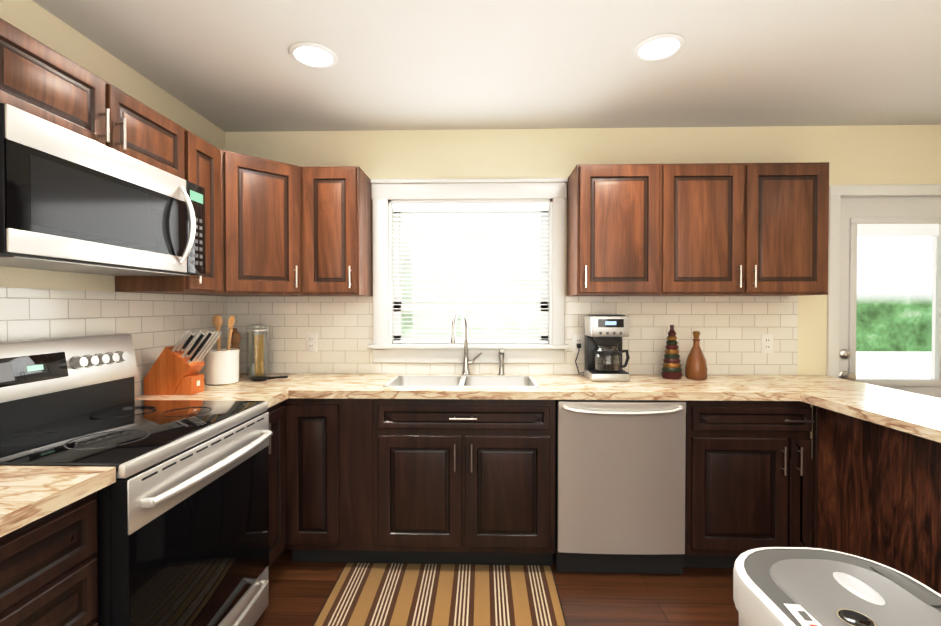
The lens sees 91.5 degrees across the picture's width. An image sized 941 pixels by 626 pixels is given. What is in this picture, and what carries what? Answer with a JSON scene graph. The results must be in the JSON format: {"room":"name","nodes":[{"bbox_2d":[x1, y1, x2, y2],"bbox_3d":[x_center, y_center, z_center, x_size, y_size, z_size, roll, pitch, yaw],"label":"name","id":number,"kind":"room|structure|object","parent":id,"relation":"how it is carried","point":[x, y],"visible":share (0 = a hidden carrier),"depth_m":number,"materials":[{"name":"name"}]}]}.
{"room":"kitchen","nodes":[
{"label":"kitchen","id":0,"kind":"room"},
{"bbox_2d":[0,0,224,295],"bbox_3d":[-1.661,0.114,0.222,0.120,2.420,5.320,0,1,2],"label":"wall","id":1,"kind":"structure","parent":0,"point":[33,19],"depth_m":1.85,"materials":[{"name":"beige paint"}]},
{"bbox_2d":[0,18,7,103],"bbox_3d":[-1.392,-0.450,0.701,0.386,0.676,0.907,0,1,2],"label":"upper cabinet","id":2,"kind":"object","parent":1,"relation":"attached to","point":[3,24],"depth_m":1.23,"materials":[{"name":"brown wood"}]},
{"bbox_2d":[8,23,115,149],"bbox_3d":[-1.405,-0.667,1.363,0.324,0.259,0.416,0,1,2],"label":"upper cabinet","id":3,"kind":"object","parent":1,"relation":"attached to","point":[39,79],"depth_m":1.39,"materials":[{"name":"brown wood"}]},
{"bbox_2d":[0,103,205,275],"bbox_3d":[-1.323,-0.343,1.573,0.463,0.384,0.826,0,1,2],"label":"over-the-range microwave","id":4,"kind":"object","parent":3,"relation":"attached to","point":[70,201],"visible":1,"depth_m":1.41,"materials":[{"name":"silver metal"}]},
{"bbox_2d":[0,287,227,396],"bbox_3d":[-1.581,0.320,0.832,0.006,0.793,4.100,0,1,2],"label":"tile backsplash","id":5,"kind":"structure","parent":1,"relation":"attached to","point":[155,322],"depth_m":2.02,"materials":[{"name":"beige tile"}]},
{"bbox_2d":[116,88,187,180],"bbox_3d":[-1.394,-0.672,1.779,0.324,0.259,0.416,0,1,2],"label":"upper cabinet","id":6,"kind":"object","parent":1,"relation":"attached to","point":[143,134],"depth_m":1.77,"materials":[{"name":"brown wood"}]},
{"bbox_2d":[115,131,220,293],"bbox_3d":[-1.385,-0.451,2.127,0.324,0.711,0.270,0,1,2],"label":"upper cabinet","id":7,"kind":"object","parent":1,"relation":"attached to","point":[204,159],"depth_m":2.12,"materials":[{"name":"brown wood"}]},
{"bbox_2d":[32,0,940,131],"bbox_3d":[1.020,-1.146,0.194,5.480,0.100,5.440,0,1,2],"label":"ceiling","id":8,"kind":"structure","parent":0,"point":[229,65],"depth_m":2.04,"materials":[{"name":"white paint"}]},
{"bbox_2d":[288,42,337,67],"bbox_3d":[-0.681,-1.114,1.991,0.204,0.008,0.204,0,1,2],"label":"recessed light","id":9,"kind":"object","parent":8,"relation":"in","point":[312,55],"visible":1,"depth_m":1.98,"materials":[{"name":"white"}]},
{"bbox_2d":[633,33,685,60],"bbox_3d":[0.793,-1.113,1.931,0.204,0.008,0.204,0,1,2],"label":"recessed light","id":10,"kind":"object","parent":8,"relation":"in","point":[659,47],"visible":1,"depth_m":1.93,"materials":[{"name":"white"}]},
{"bbox_2d":[254,531,811,625],"bbox_3d":[1.020,1.374,0.226,5.480,0.100,5.440,0,1,2],"label":"floor","id":11,"kind":"structure","parent":0,"point":[299,592],"depth_m":2.10,"materials":[{"name":"brown wood"}]},
{"bbox_2d":[0,491,98,625],"bbox_3d":[-1.266,0.878,0.829,0.621,0.872,0.739,0,1,2],"label":"base cabinet","id":12,"kind":"object","parent":11,"relation":"on","point":[48,569],"depth_m":1.05,"materials":[{"name":"brown wood"}]},
{"bbox_2d":[0,466,115,536],"bbox_3d":[-1.264,0.427,0.354,0.652,0.040,1.678,0,1,2],"label":"countertop","id":13,"kind":"structure","parent":12,"relation":"on","point":[29,494],"depth_m":1.06,"materials":[{"name":"stone"}]},
{"bbox_2d":[0,333,272,625],"bbox_3d":[-1.186,0.700,1.599,0.733,1.212,0.796,0,1,2],"label":"range","id":14,"kind":"object","parent":11,"relation":"on","point":[183,516],"visible":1,"depth_m":1.52,"materials":[{"name":"black metal"}]},
{"bbox_2d":[265,401,285,571],"bbox_3d":[-1.231,0.861,2.159,0.621,0.872,0.305,0,1,2],"label":"base cabinet","id":15,"kind":"object","parent":11,"relation":"on","point":[277,412],"depth_m":2.20,"materials":[{"name":"brown wood"}]},
{"bbox_2d":[135,385,295,407],"bbox_3d":[-1.211,0.404,2.137,0.660,0.040,0.274,0,1,2],"label":"countertop","id":16,"kind":"structure","parent":15,"relation":"on","point":[272,394],"depth_m":2.16,"materials":[{"name":"stone"}]},
{"bbox_2d":[144,330,221,394],"bbox_3d":[-1.368,0.230,2.196,0.321,0.306,0.110,0,1,2],"label":"knife block","id":17,"kind":"object","parent":16,"relation":"on","point":[175,369],"visible":1,"depth_m":2.15,"materials":[{"name":"brown wood"}]},
{"bbox_2d":[285,398,376,562],"bbox_3d":[-0.694,0.855,2.571,0.462,0.872,0.576,0,1,2],"label":"base cabinet","id":18,"kind":"object","parent":11,"relation":"on","point":[331,444],"depth_m":2.29,"materials":[{"name":"brown wood"}]},
{"bbox_2d":[312,562,566,625],"bbox_3d":[-0.128,1.297,1.855,1.058,0.011,1.012,0,1,2],"label":"striped mat","id":19,"kind":"object","parent":11,"relation":"on","point":[394,594],"visible":1,"depth_m":2.09,"materials":[{"name":"brown"}]},
{"bbox_2d":[377,399,554,564],"bbox_3d":[-0.038,0.856,2.553,0.927,0.872,0.576,0,1,2],"label":"base cabinet","id":20,"kind":"object","parent":11,"relation":"on","point":[452,481],"depth_m":2.27,"materials":[{"name":"brown wood"}]},
{"bbox_2d":[553,400,685,573],"bbox_3d":[0.748,0.856,2.504,0.622,0.867,0.588,0,1,2],"label":"dishwasher","id":21,"kind":"object","parent":11,"relation":"on","point":[620,466],"visible":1,"depth_m":2.24,"materials":[{"name":"silver metal"}]},
{"bbox_2d":[683,401,696,566],"bbox_3d":[0.748,0.856,2.532,0.680,0.872,0.576,0,1,2],"label":"base cabinet","id":22,"kind":"object","parent":11,"relation":"on","point":[690,556],"depth_m":2.25,"materials":[{"name":"brown wood"}]},
{"bbox_2d":[697,401,814,567],"bbox_3d":[1.368,0.856,2.516,0.597,0.872,0.576,0,1,2],"label":"base cabinet","id":23,"kind":"object","parent":11,"relation":"on","point":[755,462],"depth_m":2.23,"materials":[{"name":"brown wood"}]},
{"bbox_2d":[204,373,891,400],"bbox_3d":[0.303,0.399,2.533,3.667,0.040,0.587,0,1,2],"label":"countertop","id":24,"kind":"structure","parent":23,"relation":"on","point":[307,385],"depth_m":2.32,"materials":[{"name":"stone"}]},
{"bbox_2d":[204,315,239,384],"bbox_3d":[-1.345,0.194,2.485,0.172,0.370,0.172,0,1,2],"label":"utensil crock","id":25,"kind":"object","parent":24,"relation":"on","point":[221,366],"visible":0.92,"depth_m":2.43,"materials":[{"name":"white ceramic"}]},
{"bbox_2d":[230,328,240,377],"bbox_3d":[-1.368,0.231,2.666,0.062,0.292,0.062,0,1,2],"label":"pepper mill","id":26,"kind":"object","parent":24,"relation":"on","point":[236,339],"visible":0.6,"depth_m":2.65,"materials":[{"name":"brown wood"}]},
{"bbox_2d":[246,324,268,377],"bbox_3d":[-1.260,0.220,2.718,0.130,0.312,0.122,0,1,2],"label":"pasta jar","id":27,"kind":"object","parent":24,"relation":"on","point":[254,369],"visible":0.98,"depth_m":2.71,"materials":[{"name":"clear glass"}]},
{"bbox_2d":[249,376,287,380],"bbox_3d":[-1.134,0.365,2.572,0.213,0.026,0.092,0,1,2],"label":"spoon rest","id":28,"kind":"object","parent":24,"relation":"on","point":[261,378],"visible":1,"depth_m":2.57,"materials":[{"name":"black metal"}]},
{"bbox_2d":[383,375,539,387],"bbox_3d":[-0.043,0.477,2.552,0.804,0.202,0.389,0,1,2],"label":"double-bowl sink","id":29,"kind":"object","parent":24,"relation":"in","point":[455,381],"visible":0.31,"depth_m":2.72,"materials":[{"name":"white ceramic"}]},
{"bbox_2d":[450,311,504,375],"bbox_3d":[0.049,0.181,2.708,0.323,0.392,0.200,0,1,2],"label":"gooseneck faucet","id":30,"kind":"object","parent":24,"relation":"on","point":[466,363],"visible":1,"depth_m":2.76,"materials":[{"name":"silver metal"}]},
{"bbox_2d":[575,314,629,381],"bbox_3d":[0.765,0.193,2.657,0.266,0.368,0.296,0,1,2],"label":"coffee maker","id":31,"kind":"object","parent":24,"relation":"on","point":[604,334],"visible":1,"depth_m":2.53,"materials":[{"name":"silver metal"}]},
{"bbox_2d":[661,325,682,379],"bbox_3d":[1.165,0.223,2.654,0.114,0.309,0.114,0,1,2],"label":"bottle","id":32,"kind":"object","parent":24,"relation":"on","point":[671,368],"visible":1,"depth_m":2.62,"materials":[{"name":"multicoloured ceramic"}]},
{"bbox_2d":[685,331,706,379],"bbox_3d":[1.294,0.241,2.631,0.116,0.274,0.115,0,1,2],"label":"bottle","id":33,"kind":"object","parent":24,"relation":"on","point":[696,367],"visible":1,"depth_m":2.60,"materials":[{"name":"brown ceramic"}]},
{"bbox_2d":[733,547,940,625],"bbox_3d":[0.695,0.908,0.794,0.347,0.809,0.452,0,1,2],"label":"trash can","id":34,"kind":"object","parent":11,"relation":"on","point":[789,586],"visible":1,"depth_m":0.85,"materials":[{"name":"white plastic"}]},
{"bbox_2d":[811,405,940,593],"bbox_3d":[1.855,0.872,1.288,0.437,0.871,1.881,0,1,2],"label":"panel","id":35,"kind":"object","parent":11,"relation":"on","point":[876,492],"visible":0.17,"depth_m":1.88,"materials":[{"name":"brown wood"}]},
{"bbox_2d":[800,389,940,442],"bbox_3d":[1.830,0.416,1.253,0.545,0.040,1.880,0,1,2],"label":"countertop","id":36,"kind":"structure","parent":35,"relation":"on","point":[916,414],"depth_m":1.92,"materials":[{"name":"stone"}]},
{"bbox_2d":[225,125,940,438],"bbox_3d":[1.091,0.080,2.869,5.480,2.420,0.120,0,1,2],"label":"wall","id":37,"kind":"structure","parent":0,"point":[881,155],"depth_m":2.80,"materials":[{"name":"beige paint"}]},
{"bbox_2d":[181,149,308,295],"bbox_3d":[-1.234,-0.456,2.561,0.602,0.711,0.600,0,1,2],"label":"upper cabinet","id":38,"kind":"object","parent":37,"relation":"attached to","point":[261,226],"visible":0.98,"depth_m":2.38,"materials":[{"name":"brown wood"}]},
{"bbox_2d":[302,166,372,295],"bbox_3d":[-0.773,-0.457,2.670,0.319,0.711,0.358,0,1,2],"label":"upper cabinet","id":39,"kind":"object","parent":37,"relation":"attached to","point":[336,230],"visible":1,"depth_m":2.53,"materials":[{"name":"brown wood"}]},
{"bbox_2d":[368,178,569,362],"bbox_3d":[-0.012,-0.256,2.864,1.227,1.124,0.180,0,1,2],"label":"window","id":40,"kind":"structure","parent":37,"relation":"in","point":[386,194],"depth_m":2.82,"materials":[{"name":"white wood"}]},
{"bbox_2d":[392,202,548,343],"bbox_3d":[-0.001,-0.247,2.855,0.970,0.872,0.061,0,1,2],"label":"window blinds","id":41,"kind":"object","parent":40,"relation":"attached to","point":[446,207],"visible":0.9,"depth_m":2.85,"materials":[{"name":"white plastic"}]},
{"bbox_2d":[228,296,797,374],"bbox_3d":[0.242,0.294,2.831,3.485,0.793,0.006,0,1,2],"label":"tile backsplash","id":42,"kind":"structure","parent":37,"relation":"attached to","point":[731,329],"depth_m":2.81,"materials":[{"name":"beige tile"}]},
{"bbox_2d":[306,333,316,351],"bbox_3d":[-0.991,0.182,2.855,0.072,0.116,0.007,0,1,2],"label":"electrical outlet plate","id":43,"kind":"object","parent":42,"relation":"attached to","point":[311,342],"visible":1,"depth_m":2.85,"materials":[{"name":"white plastic"}]},
{"bbox_2d":[572,335,583,353],"bbox_3d":[0.661,0.191,2.811,0.072,0.116,0.007,0,1,2],"label":"electrical outlet plate","id":44,"kind":"object","parent":42,"relation":"attached to","point":[577,339],"visible":0.9,"depth_m":2.81,"materials":[{"name":"white plastic"}]},
{"bbox_2d":[761,334,772,352],"bbox_3d":[1.798,0.186,2.781,0.072,0.116,0.007,0,1,2],"label":"electrical outlet plate","id":45,"kind":"object","parent":42,"relation":"attached to","point":[766,343],"visible":1,"depth_m":2.78,"materials":[{"name":"white plastic"}]},
{"bbox_2d":[566,164,665,295],"bbox_3d":[0.810,-0.457,2.645,0.450,0.711,0.324,0,1,2],"label":"upper cabinet","id":46,"kind":"object","parent":37,"relation":"attached to","point":[616,213],"depth_m":2.49,"materials":[{"name":"brown wood"}]},
{"bbox_2d":[666,162,828,295],"bbox_3d":[1.484,-0.457,2.627,0.899,0.711,0.324,0,1,2],"label":"upper cabinet","id":47,"kind":"object","parent":37,"relation":"attached to","point":[730,229],"depth_m":2.47,"materials":[{"name":"brown wood"}]},
{"bbox_2d":[827,184,940,377],"bbox_3d":[2.935,0.261,2.813,1.550,2.060,0.138,0,1,2],"label":"door frame","id":48,"kind":"structure","parent":37,"relation":"attached to","point":[837,193],"depth_m":2.76,"materials":[{"name":"white wood"}]},
{"bbox_2d":[839,197,940,397],"bbox_3d":[2.643,0.287,2.794,0.844,1.984,0.113,0,1,2],"label":"exterior door","id":49,"kind":"structure","parent":37,"relation":"in","point":[890,216],"depth_m":2.80,"materials":[{"name":"white wood"}]},
{"label":"outside","id":50,"kind":"structure","parent":0,"visible":0},
{"bbox_2d":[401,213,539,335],"bbox_3d":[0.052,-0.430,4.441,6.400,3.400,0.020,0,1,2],"label":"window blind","id":51,"kind":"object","parent":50,"point":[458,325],"depth_m":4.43,"materials":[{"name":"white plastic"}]},
{"bbox_2d":[856,236,932,378],"bbox_3d":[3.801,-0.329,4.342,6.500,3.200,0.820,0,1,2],"label":"door window","id":52,"kind":"structure","parent":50,"point":[906,310],"depth_m":4.72,"materials":[{"name":"white"}]}
]}

